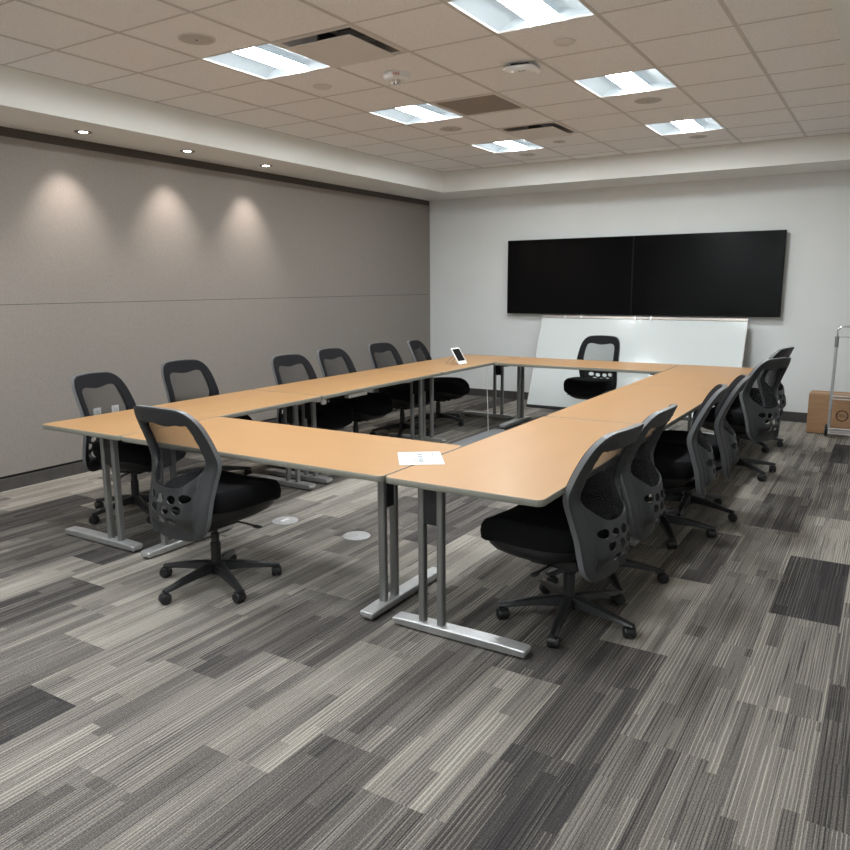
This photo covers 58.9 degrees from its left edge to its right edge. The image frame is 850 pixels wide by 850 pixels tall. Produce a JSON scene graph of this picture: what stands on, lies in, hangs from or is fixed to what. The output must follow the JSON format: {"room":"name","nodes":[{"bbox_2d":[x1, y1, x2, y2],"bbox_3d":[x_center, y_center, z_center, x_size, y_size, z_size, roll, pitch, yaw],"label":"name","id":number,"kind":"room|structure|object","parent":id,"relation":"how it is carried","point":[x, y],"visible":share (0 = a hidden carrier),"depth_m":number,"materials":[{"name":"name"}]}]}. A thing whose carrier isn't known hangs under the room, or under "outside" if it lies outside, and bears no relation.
{"room":"conference room","nodes":[
{"label":"conference room","id":0,"kind":"room"},
{"bbox_2d":[0,126,429,478],"bbox_3d":[-3.111,-1.102,6.109,0.140,3.124,11.890,6,12,31],"label":"wall","id":1,"kind":"structure","parent":0,"point":[125,263],"depth_m":7.09,"materials":[{"name":"grey fabric"}]},
{"bbox_2d":[93,407,100,414],"bbox_3d":[-2.855,-0.092,6.564,0.008,0.114,0.072,6,12,31],"label":"wall outlet","id":2,"kind":"object","parent":1,"relation":"attached to","point":[97,411],"visible":0.5,"depth_m":6.56,"materials":[{"name":"white plastic"}]},
{"bbox_2d":[111,405,118,411],"bbox_3d":[-2.760,-0.121,6.714,0.008,0.114,0.072,6,12,31],"label":"wall outlet","id":3,"kind":"object","parent":1,"relation":"attached to","point":[115,408],"visible":0.54,"depth_m":6.71,"materials":[{"name":"white plastic"}]},
{"bbox_2d":[0,419,276,491],"bbox_3d":[-3.046,0.392,6.351,0.017,0.098,11.890,6,12,31],"label":"baseboard","id":4,"kind":"structure","parent":1,"relation":"attached to","point":[19,481],"depth_m":6.18,"materials":[{"name":"plastic"}]},
{"bbox_2d":[0,65,467,200],"bbox_3d":[-2.783,-2.427,5.652,0.677,0.355,11.890,6,12,31],"label":"ceiling soffit","id":5,"kind":"structure","parent":1,"relation":"attached to","point":[32,102],"depth_m":6.43,"materials":[{"name":"paint"}]},
{"bbox_2d":[74,130,91,133],"bbox_3d":[-2.668,-2.286,5.876,0.132,0.006,0.132,6,12,31],"label":"recessed light","id":6,"kind":"object","parent":5,"relation":"in","point":[75,131],"visible":1,"depth_m":5.87,"materials":[{"name":"grey"}]},
{"bbox_2d":[180,150,194,152],"bbox_3d":[-2.127,-2.449,6.737,0.132,0.006,0.132,6,12,31],"label":"recessed light","id":7,"kind":"object","parent":5,"relation":"in","point":[183,151],"visible":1,"depth_m":6.74,"materials":[{"name":"grey"}]},
{"bbox_2d":[0,395,849,849],"bbox_3d":[-0.026,0.761,4.521,7.090,0.001,11.890,6,12,31],"label":"floor","id":8,"kind":"structure","parent":0,"point":[284,716],"depth_m":3.02,"materials":[{"name":"grey carpet"}]},
{"bbox_2d":[71,372,185,523],"bbox_3d":[-2.056,0.135,5.266,0.708,0.982,0.675,3,11,20],"label":"chair","id":9,"kind":"object","parent":8,"relation":"on","point":[134,459],"visible":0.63,"depth_m":5.17,"materials":[{"name":"black plastic"}]},
{"bbox_2d":[92,440,185,466],"bbox_3d":[-1.991,0.168,5.248,0.570,0.166,0.524,3,11,20],"label":"seat cushion","id":10,"kind":"object","parent":9,"relation":"on","point":[130,454],"depth_m":4.99,"materials":[{"name":"black fabric"}]},
{"bbox_2d":[43,390,320,551],"bbox_3d":[-1.593,0.247,5.325,0.761,0.737,1.828,6,12,31],"label":"table","id":11,"kind":"object","parent":8,"relation":"on","point":[110,428],"visible":0.88,"depth_m":4.85,"materials":[{"name":"brown wood"}]},
{"bbox_2d":[161,359,252,476],"bbox_3d":[-1.756,-0.018,6.081,0.702,0.982,0.663,7,13,33],"label":"chair","id":12,"kind":"object","parent":8,"relation":"on","point":[182,365],"visible":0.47,"depth_m":6.19,"materials":[{"name":"black plastic"}]},
{"bbox_2d":[234,415,252,420],"bbox_3d":[-1.697,0.014,6.068,0.570,0.166,0.524,7,13,33],"label":"seat cushion","id":13,"kind":"object","parent":12,"relation":"on","point":[245,417],"depth_m":6.10,"materials":[{"name":"black fabric"}]},
{"bbox_2d":[134,405,281,604],"bbox_3d":[-1.137,0.356,3.972,0.661,1.007,0.708,6,12,32],"label":"chair","id":14,"kind":"object","parent":8,"relation":"on","point":[211,498],"visible":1,"depth_m":3.79,"materials":[{"name":"grey plastic"}]},
{"bbox_2d":[162,469,280,513],"bbox_3d":[-1.085,0.363,4.023,0.524,0.166,0.570,6,12,32],"label":"seat cushion","id":15,"kind":"object","parent":14,"relation":"on","point":[235,493],"depth_m":3.87,"materials":[{"name":"black fabric"}]},
{"bbox_2d":[272,516,297,524],"bbox_3d":[-0.954,0.650,5.131,0.176,0.008,0.176,6,12,31],"label":"lid","id":16,"kind":"object","parent":8,"relation":"on","point":[286,520],"visible":1,"depth_m":5.12,"materials":[{"name":"metal"}]},
{"bbox_2d":[122,417,460,619],"bbox_3d":[-0.768,0.449,4.206,1.828,0.737,0.761,6,12,31],"label":"table","id":17,"kind":"object","parent":8,"relation":"on","point":[368,457],"visible":0.82,"depth_m":3.92,"materials":[{"name":"brown wood"}]},
{"bbox_2d":[398,451,444,464],"bbox_3d":[-0.022,0.162,3.700,0.216,0.001,0.279,-1,11,-4],"label":"paper sheet","id":18,"kind":"object","parent":17,"relation":"on","point":[405,458],"visible":1,"depth_m":3.69,"materials":[{"name":"white paper"}]},
{"bbox_2d":[271,354,352,466],"bbox_3d":[-0.993,-0.134,6.729,0.695,0.964,0.654,7,13,35],"label":"chair","id":19,"kind":"object","parent":8,"relation":"on","point":[330,415],"visible":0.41,"depth_m":6.64,"materials":[{"name":"black fabric"}]},
{"bbox_2d":[298,402,352,428],"bbox_3d":[-0.949,-0.087,6.689,0.570,0.166,0.524,7,13,35],"label":"seat cushion","id":20,"kind":"object","parent":19,"relation":"on","point":[330,415],"depth_m":6.53,"materials":[{"name":"black fabric"}]},
{"bbox_2d":[253,369,440,483],"bbox_3d":[-0.630,-0.042,6.857,0.761,0.737,1.828,6,12,31],"label":"table","id":21,"kind":"object","parent":8,"relation":"on","point":[355,384],"visible":0.75,"depth_m":6.55,"materials":[{"name":"brown wood"}]},
{"bbox_2d":[345,391,366,397],"bbox_3d":[-0.572,-0.256,6.248,0.048,0.034,0.250,6,12,31],"label":"cable tray","id":22,"kind":"object","parent":21,"relation":"on","point":[351,394],"depth_m":6.19,"materials":[{"name":"grey metal"}]},
{"bbox_2d":[317,348,392,432],"bbox_3d":[-0.680,-0.235,7.232,0.700,0.976,0.667,6,12,30],"label":"chair","id":23,"kind":"object","parent":8,"relation":"on","point":[371,406],"visible":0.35,"depth_m":7.11,"materials":[{"name":"black fabric"}]},
{"bbox_2d":[329,392,392,415],"bbox_3d":[-0.616,-0.200,7.218,0.570,0.166,0.524,6,12,30],"label":"seat cushion","id":24,"kind":"object","parent":23,"relation":"on","point":[371,404],"depth_m":7.03,"materials":[{"name":"black fabric"}]},
{"bbox_2d":[343,531,369,540],"bbox_3d":[-0.437,0.706,4.811,0.176,0.008,0.176,6,12,31],"label":"lid","id":25,"kind":"object","parent":8,"relation":"on","point":[354,535],"visible":1,"depth_m":4.80,"materials":[{"name":"metal"}]},
{"bbox_2d":[368,342,435,437],"bbox_3d":[-0.234,-0.377,8.001,0.695,0.970,0.654,7,13,34],"label":"chair","id":26,"kind":"object","parent":8,"relation":"on","point":[399,394],"visible":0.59,"depth_m":7.93,"materials":[{"name":"black fabric"}]},
{"bbox_2d":[378,383,435,403],"bbox_3d":[-0.190,-0.334,7.961,0.570,0.166,0.524,7,13,34],"label":"seat cushion","id":27,"kind":"object","parent":26,"relation":"on","point":[399,393],"depth_m":7.75,"materials":[{"name":"black fabric"}]},
{"bbox_2d":[407,340,469,427],"bbox_3d":[0.149,-0.484,8.617,0.695,0.952,0.657,3,11,19],"label":"chair","id":28,"kind":"object","parent":8,"relation":"on","point":[447,388],"visible":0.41,"depth_m":8.55,"materials":[{"name":"black fabric"}]},
{"bbox_2d":[434,377,469,395],"bbox_3d":[0.213,-0.439,8.617,0.570,0.166,0.524,3,11,19],"label":"seat cushion","id":29,"kind":"object","parent":28,"relation":"on","point":[444,386],"depth_m":8.40,"materials":[{"name":"black fabric"}]},
{"bbox_2d":[381,354,518,442],"bbox_3d":[0.334,-0.332,8.390,0.761,0.737,1.828,6,12,31],"label":"table","id":30,"kind":"object","parent":8,"relation":"on","point":[473,361],"visible":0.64,"depth_m":8.02,"materials":[{"name":"brown wood"}]},
{"bbox_2d":[446,347,466,364],"bbox_3d":[0.334,-0.747,8.127,0.197,0.172,0.150,8,13,37],"label":"tablet","id":31,"kind":"object","parent":30,"relation":"on","point":[457,353],"visible":1,"depth_m":8.10,"materials":[{"name":"white plastic"}]},
{"bbox_2d":[452,428,505,446],"bbox_3d":[0.417,0.169,7.666,0.180,0.014,1.520,6,12,31],"label":"table foot","id":32,"kind":"object","parent":8,"relation":"on","point":[478,437],"visible":0.57,"depth_m":7.84,"materials":[{"name":"metal"}]},
{"bbox_2d":[386,416,638,657],"bbox_3d":[0.615,0.482,3.981,0.768,0.737,1.828,6,12,31],"label":"table","id":33,"kind":"object","parent":8,"relation":"on","point":[532,463],"visible":0.68,"depth_m":3.42,"materials":[{"name":"brown wood"}]},
{"bbox_2d":[480,423,643,648],"bbox_3d":[0.669,0.444,3.522,0.727,0.974,0.663,8,13,38],"label":"chair","id":34,"kind":"object","parent":8,"relation":"on","point":[570,534],"visible":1,"depth_m":3.34,"materials":[{"name":"black plastic"}]},
{"bbox_2d":[480,496,612,552],"bbox_3d":[0.572,0.477,3.532,0.570,0.166,0.524,8,13,38],"label":"seat cushion","id":35,"kind":"object","parent":34,"relation":"on","point":[520,528],"depth_m":3.35,"materials":[{"name":"black fabric"}]},
{"bbox_2d":[494,357,678,429],"bbox_3d":[1.720,-0.299,8.162,1.828,0.737,0.761,6,12,31],"label":"table","id":36,"kind":"object","parent":8,"relation":"on","point":[520,363],"visible":0.67,"depth_m":8.11,"materials":[{"name":"brown wood"}]},
{"bbox_2d":[564,335,619,399],"bbox_3d":[1.905,-0.520,8.668,0.654,0.982,0.695,7,13,33],"label":"chair","id":37,"kind":"object","parent":8,"relation":"on","point":[587,387],"visible":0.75,"depth_m":8.62,"materials":[{"name":"black fabric"}]},
{"bbox_2d":[564,377,613,396],"bbox_3d":[1.883,-0.445,8.619,0.524,0.166,0.570,7,13,33],"label":"seat cushion","id":38,"kind":"object","parent":37,"relation":"on","point":[573,386],"depth_m":8.43,"materials":[{"name":"black fabric"}]},
{"bbox_2d":[546,404,677,598],"bbox_3d":[0.969,0.348,4.050,0.695,0.967,0.656,6,12,32],"label":"chair","id":39,"kind":"object","parent":8,"relation":"on","point":[642,520],"visible":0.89,"depth_m":3.79,"materials":[{"name":"grey plastic"}]},
{"bbox_2d":[561,472,648,516],"bbox_3d":[0.901,0.383,4.066,0.570,0.166,0.524,6,12,32],"label":"seat cushion","id":40,"kind":"object","parent":39,"relation":"on","point":[594,491],"depth_m":3.79,"materials":[{"name":"black fabric"}]},
{"bbox_2d":[547,384,711,478],"bbox_3d":[1.579,0.192,5.513,0.768,0.737,1.828,6,12,31],"label":"table","id":41,"kind":"object","parent":8,"relation":"on","point":[630,403],"visible":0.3,"depth_m":5.31,"materials":[{"name":"brown wood"}]},
{"bbox_2d":[526,315,748,420],"bbox_3d":[2.542,-0.739,9.298,2.560,1.188,0.510,6,12,31],"label":"whiteboard","id":42,"kind":"object","parent":8,"relation":"on","point":[662,340],"visible":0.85,"depth_m":9.33,"materials":[{"name":"white plastic"}]},
{"bbox_2d":[614,384,727,548],"bbox_3d":[1.509,0.214,4.764,0.695,0.964,0.664,4,11,22],"label":"chair","id":43,"kind":"object","parent":8,"relation":"on","point":[676,466],"visible":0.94,"depth_m":4.55,"materials":[{"name":"black plastic"}]},
{"bbox_2d":[631,444,693,478],"bbox_3d":[1.447,0.250,4.784,0.570,0.166,0.524,4,11,22],"label":"seat cushion","id":44,"kind":"object","parent":43,"relation":"on","point":[672,462],"depth_m":4.56,"materials":[{"name":"black fabric"}]},
{"bbox_2d":[631,365,753,439],"bbox_3d":[2.542,-0.097,7.045,0.768,0.737,1.828,6,12,31],"label":"table","id":45,"kind":"object","parent":8,"relation":"on","point":[685,376],"visible":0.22,"depth_m":6.90,"materials":[{"name":"brown wood"}]},
{"bbox_2d":[648,374,749,524],"bbox_3d":[1.824,0.134,5.178,0.695,0.967,0.639,4,11,21],"label":"chair","id":46,"kind":"object","parent":8,"relation":"on","point":[724,444],"visible":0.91,"depth_m":5.03,"materials":[{"name":"black plastic"}]},
{"bbox_2d":[657,430,720,459],"bbox_3d":[1.775,0.162,5.230,0.570,0.166,0.524,4,11,21],"label":"seat cushion","id":47,"kind":"object","parent":46,"relation":"on","point":[677,438],"depth_m":5.16,"materials":[{"name":"black fabric"}]},
{"bbox_2d":[693,357,790,481],"bbox_3d":[2.604,-0.087,6.282,0.632,0.994,0.704,-8,13,-34],"label":"chair","id":48,"kind":"object","parent":8,"relation":"on","point":[747,418],"visible":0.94,"depth_m":6.08,"materials":[{"name":"grey plastic"}]},
{"bbox_2d":[693,403,771,425],"bbox_3d":[2.592,-0.076,6.354,0.524,0.166,0.570,-8,13,-34],"label":"seat cushion","id":49,"kind":"object","parent":48,"relation":"on","point":[735,416],"depth_m":6.10,"materials":[{"name":"black fabric"}]},
{"bbox_2d":[714,347,793,452],"bbox_3d":[3.178,-0.284,7.352,0.695,0.982,0.648,10,14,43],"label":"chair","id":50,"kind":"object","parent":8,"relation":"on","point":[761,395],"visible":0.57,"depth_m":7.08,"materials":[{"name":"grey plastic"}]},
{"bbox_2d":[715,388,762,405],"bbox_3d":[3.126,-0.262,7.392,0.570,0.166,0.524,10,14,43],"label":"seat cushion","id":51,"kind":"object","parent":50,"relation":"on","point":[756,395],"depth_m":7.12,"materials":[{"name":"black fabric"}]},
{"bbox_2d":[806,390,849,434],"bbox_3d":[4.432,-0.127,8.010,0.622,0.414,0.333,6,12,31],"label":"carton","id":52,"kind":"object","parent":8,"relation":"on","point":[818,403],"visible":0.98,"depth_m":7.94,"materials":[{"name":"brown cardboard"}]},
{"bbox_2d":[824,326,849,435],"bbox_3d":[4.336,-0.425,7.617,0.454,1.147,0.200,6,12,31],"label":"luggage cart","id":53,"kind":"object","parent":8,"relation":"on","point":[827,430],"visible":1,"depth_m":7.71,"materials":[{"name":"silver metal"}]},
{"bbox_2d":[0,0,849,171],"bbox_3d":[-0.648,-2.198,3.897,4.816,0.034,11.127,6,12,31],"label":"ceiling","id":54,"kind":"structure","parent":0,"point":[762,70],"depth_m":5.12,"materials":[{"name":"tile"}]},
{"bbox_2d":[177,32,215,44],"bbox_3d":[-1.359,-2.292,4.477,0.224,0.010,0.224,6,12,31],"label":"ceiling speaker","id":55,"kind":"object","parent":54,"relation":"attached to","point":[191,38],"visible":1,"depth_m":4.46,"materials":[{"name":"white paint"}]},
{"bbox_2d":[204,43,329,78],"bbox_3d":[-1.035,-2.443,4.952,0.586,0.110,0.586,6,12,31],"label":"ceiling light","id":56,"kind":"object","parent":54,"relation":"attached to","point":[267,61],"visible":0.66,"depth_m":5.03,"materials":[{"name":"white metal"}]},
{"bbox_2d":[233,45,305,70],"bbox_3d":[-1.035,-2.449,4.951,0.202,0.069,0.572,6,12,31],"label":"tray","id":57,"kind":"object","parent":56,"relation":"on","point":[265,54],"depth_m":4.94,"materials":[{"name":"grey plastic"}]},
{"bbox_2d":[273,25,406,67],"bbox_3d":[-0.516,-2.389,4.636,0.586,0.179,0.586,6,12,31],"label":"ceiling vent","id":58,"kind":"object","parent":54,"relation":"in","point":[347,45],"visible":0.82,"depth_m":4.64,"materials":[{"name":"beige metal"}]},
{"bbox_2d":[383,70,409,85],"bbox_3d":[-0.198,-2.411,5.249,0.192,0.072,0.192,6,12,31],"label":"smoke detector","id":59,"kind":"object","parent":54,"relation":"attached to","point":[396,77],"visible":1,"depth_m":5.19,"materials":[{"name":"white plastic"}]},
{"bbox_2d":[370,104,461,123],"bbox_3d":[-0.074,-2.733,6.481,0.586,0.110,0.586,6,12,31],"label":"ceiling light","id":60,"kind":"object","parent":54,"relation":"attached to","point":[422,112],"visible":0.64,"depth_m":6.59,"materials":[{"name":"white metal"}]},
{"bbox_2d":[395,104,441,118],"bbox_3d":[-0.074,-2.738,6.480,0.202,0.069,0.572,6,12,31],"label":"tray","id":61,"kind":"object","parent":60,"relation":"on","point":[423,111],"depth_m":6.49,"materials":[{"name":"grey plastic"}]},
{"bbox_2d":[439,126,462,131],"bbox_3d":[0.244,-2.785,7.084,0.224,0.010,0.224,6,12,31],"label":"ceiling speaker","id":62,"kind":"object","parent":54,"relation":"attached to","point":[446,128],"visible":1,"depth_m":7.05,"materials":[{"name":"white paint"}]},
{"bbox_2d":[440,127,460,130],"bbox_3d":[0.244,-2.784,7.084,0.200,0.002,0.200,6,12,31],"label":"grille","id":63,"kind":"object","parent":62,"relation":"attached to","point":[441,128],"depth_m":7.06,"materials":[{"name":"grey"}]},
{"bbox_2d":[431,93,525,116],"bbox_3d":[0.445,-2.639,6.172,0.586,0.039,0.586,6,12,31],"label":"ceiling vent","id":64,"kind":"object","parent":54,"relation":"in","point":[488,103],"visible":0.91,"depth_m":6.18,"materials":[{"name":"grey metal"}]},
{"bbox_2d":[472,139,542,152],"bbox_3d":[0.888,-3.022,8.009,0.586,0.110,0.586,6,12,31],"label":"ceiling light","id":65,"kind":"object","parent":54,"relation":"attached to","point":[514,145],"visible":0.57,"depth_m":8.14,"materials":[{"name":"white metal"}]},
{"bbox_2d":[448,0,592,32],"bbox_3d":[0.521,-2.278,4.005,0.586,0.110,0.586,6,12,31],"label":"ceiling light","id":66,"kind":"object","parent":54,"relation":"attached to","point":[500,16],"visible":0.98,"depth_m":4.13,"materials":[{"name":"white metal"}]},
{"bbox_2d":[497,0,558,21],"bbox_3d":[0.520,-2.284,4.004,0.202,0.069,0.572,6,12,31],"label":"diffuser","id":67,"kind":"object","parent":66,"relation":"on","point":[528,10],"depth_m":4.09,"materials":[{"name":"white plastic"}]},
{"bbox_2d":[503,62,539,77],"bbox_3d":[0.650,-2.389,5.062,0.222,0.058,0.222,4,11,23],"label":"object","id":68,"kind":"object","parent":54,"relation":"attached to","point":[515,70],"visible":1,"depth_m":5.01,"materials":[{"name":"white plastic"}]},
{"bbox_2d":[519,153,535,156],"bbox_3d":[1.159,-3.058,8.527,0.200,0.010,0.200,6,12,31],"label":"ceiling speaker","id":69,"kind":"object","parent":54,"relation":"attached to","point":[522,154],"visible":1,"depth_m":8.49,"materials":[{"name":"white paint"}]},
{"bbox_2d":[499,122,577,140],"bbox_3d":[1.086,-2.871,7.184,0.586,0.179,0.586,6,12,31],"label":"ceiling vent","id":70,"kind":"object","parent":54,"relation":"in","point":[550,129],"visible":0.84,"depth_m":7.21,"materials":[{"name":"beige metal"}]},
{"bbox_2d":[553,140,565,142],"bbox_3d":[1.386,-2.916,7.753,0.140,0.010,0.140,6,12,31],"label":"ceiling speaker","id":71,"kind":"object","parent":54,"relation":"attached to","point":[556,141],"visible":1,"depth_m":7.72,"materials":[{"name":"white paint"}]},
{"bbox_2d":[575,69,675,96],"bbox_3d":[1.482,-2.567,5.534,0.586,0.110,0.586,6,12,31],"label":"ceiling light","id":72,"kind":"object","parent":54,"relation":"attached to","point":[650,79],"visible":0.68,"depth_m":5.63,"materials":[{"name":"white metal"}]},
{"bbox_2d":[634,97,662,103],"bbox_3d":[1.790,-2.602,6.039,0.224,0.010,0.224,6,12,31],"label":"ceiling speaker","id":73,"kind":"object","parent":54,"relation":"attached to","point":[644,100],"visible":1,"depth_m":6.02,"materials":[{"name":"white paint"}]},
{"bbox_2d":[646,118,723,134],"bbox_3d":[2.443,-2.856,7.062,0.586,0.110,0.586,6,12,31],"label":"ceiling light","id":74,"kind":"object","parent":54,"relation":"attached to","point":[704,124],"visible":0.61,"depth_m":7.18,"materials":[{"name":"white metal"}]},
{"bbox_2d":[688,135,706,138],"bbox_3d":[2.736,-2.886,7.544,0.180,0.010,0.180,6,12,31],"label":"ceiling speaker","id":75,"kind":"object","parent":54,"relation":"attached to","point":[693,136],"visible":1,"depth_m":7.51,"materials":[{"name":"white paint"}]},
{"bbox_2d":[690,136,705,138],"bbox_3d":[2.736,-2.885,7.544,0.156,0.002,0.156,6,12,31],"label":"grille","id":76,"kind":"object","parent":75,"relation":"attached to","point":[692,137],"depth_m":7.55,"materials":[{"name":"grey"}]},
{"bbox_2d":[496,140,526,148],"bbox_3d":[0.888,-3.027,8.008,0.202,0.069,0.572,6,12,31],"label":"diffuser","id":77,"kind":"object","parent":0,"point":[514,144],"depth_m":8.03,"materials":[{"name":"white plastic"}]},
{"bbox_2d":[429,170,849,412],"bbox_3d":[3.121,-1.724,9.256,7.370,3.124,0.120,6,12,31],"label":"wall","id":78,"kind":"structure","parent":0,"point":[469,237],"depth_m":9.10,"materials":[{"name":"white paint"}]},
{"bbox_2d":[507,236,633,314],"bbox_3d":[1.877,-1.945,9.865,1.711,0.972,0.100,6,12,31],"label":"wall screen","id":79,"kind":"object","parent":78,"relation":"attached to","point":[591,275],"visible":1,"depth_m":9.79,"materials":[{"name":"black glass"}]},
{"bbox_2d":[466,388,806,421],"bbox_3d":[3.098,-0.228,9.476,7.085,0.102,0.010,6,12,31],"label":"baseboard","id":80,"kind":"structure","parent":78,"relation":"attached to","point":[794,416],"depth_m":10.58,"materials":[{"name":"plastic"}]},
{"bbox_2d":[443,133,849,197],"bbox_3d":[2.478,-3.058,8.880,4.816,0.355,0.763,6,12,31],"label":"soffit","id":81,"kind":"object","parent":78,"relation":"attached to","point":[823,153],"depth_m":8.46,"materials":[{"name":"paint"}]},
{"bbox_2d":[631,230,786,316],"bbox_3d":[3.338,-1.789,8.976,1.715,0.972,0.100,6,12,31],"label":"wall screen","id":82,"kind":"object","parent":78,"relation":"attached to","point":[741,273],"visible":1,"depth_m":8.90,"materials":[{"name":"black glass"}]},
{"bbox_2d":[830,0,849,79],"bbox_3d":[2.286,-1.888,2.566,1.610,0.355,11.890,6,12,31],"label":"trim","id":83,"kind":"structure","parent":78,"relation":"attached to","point":[841,8],"depth_m":3.55,"materials":[{"name":"paint"}]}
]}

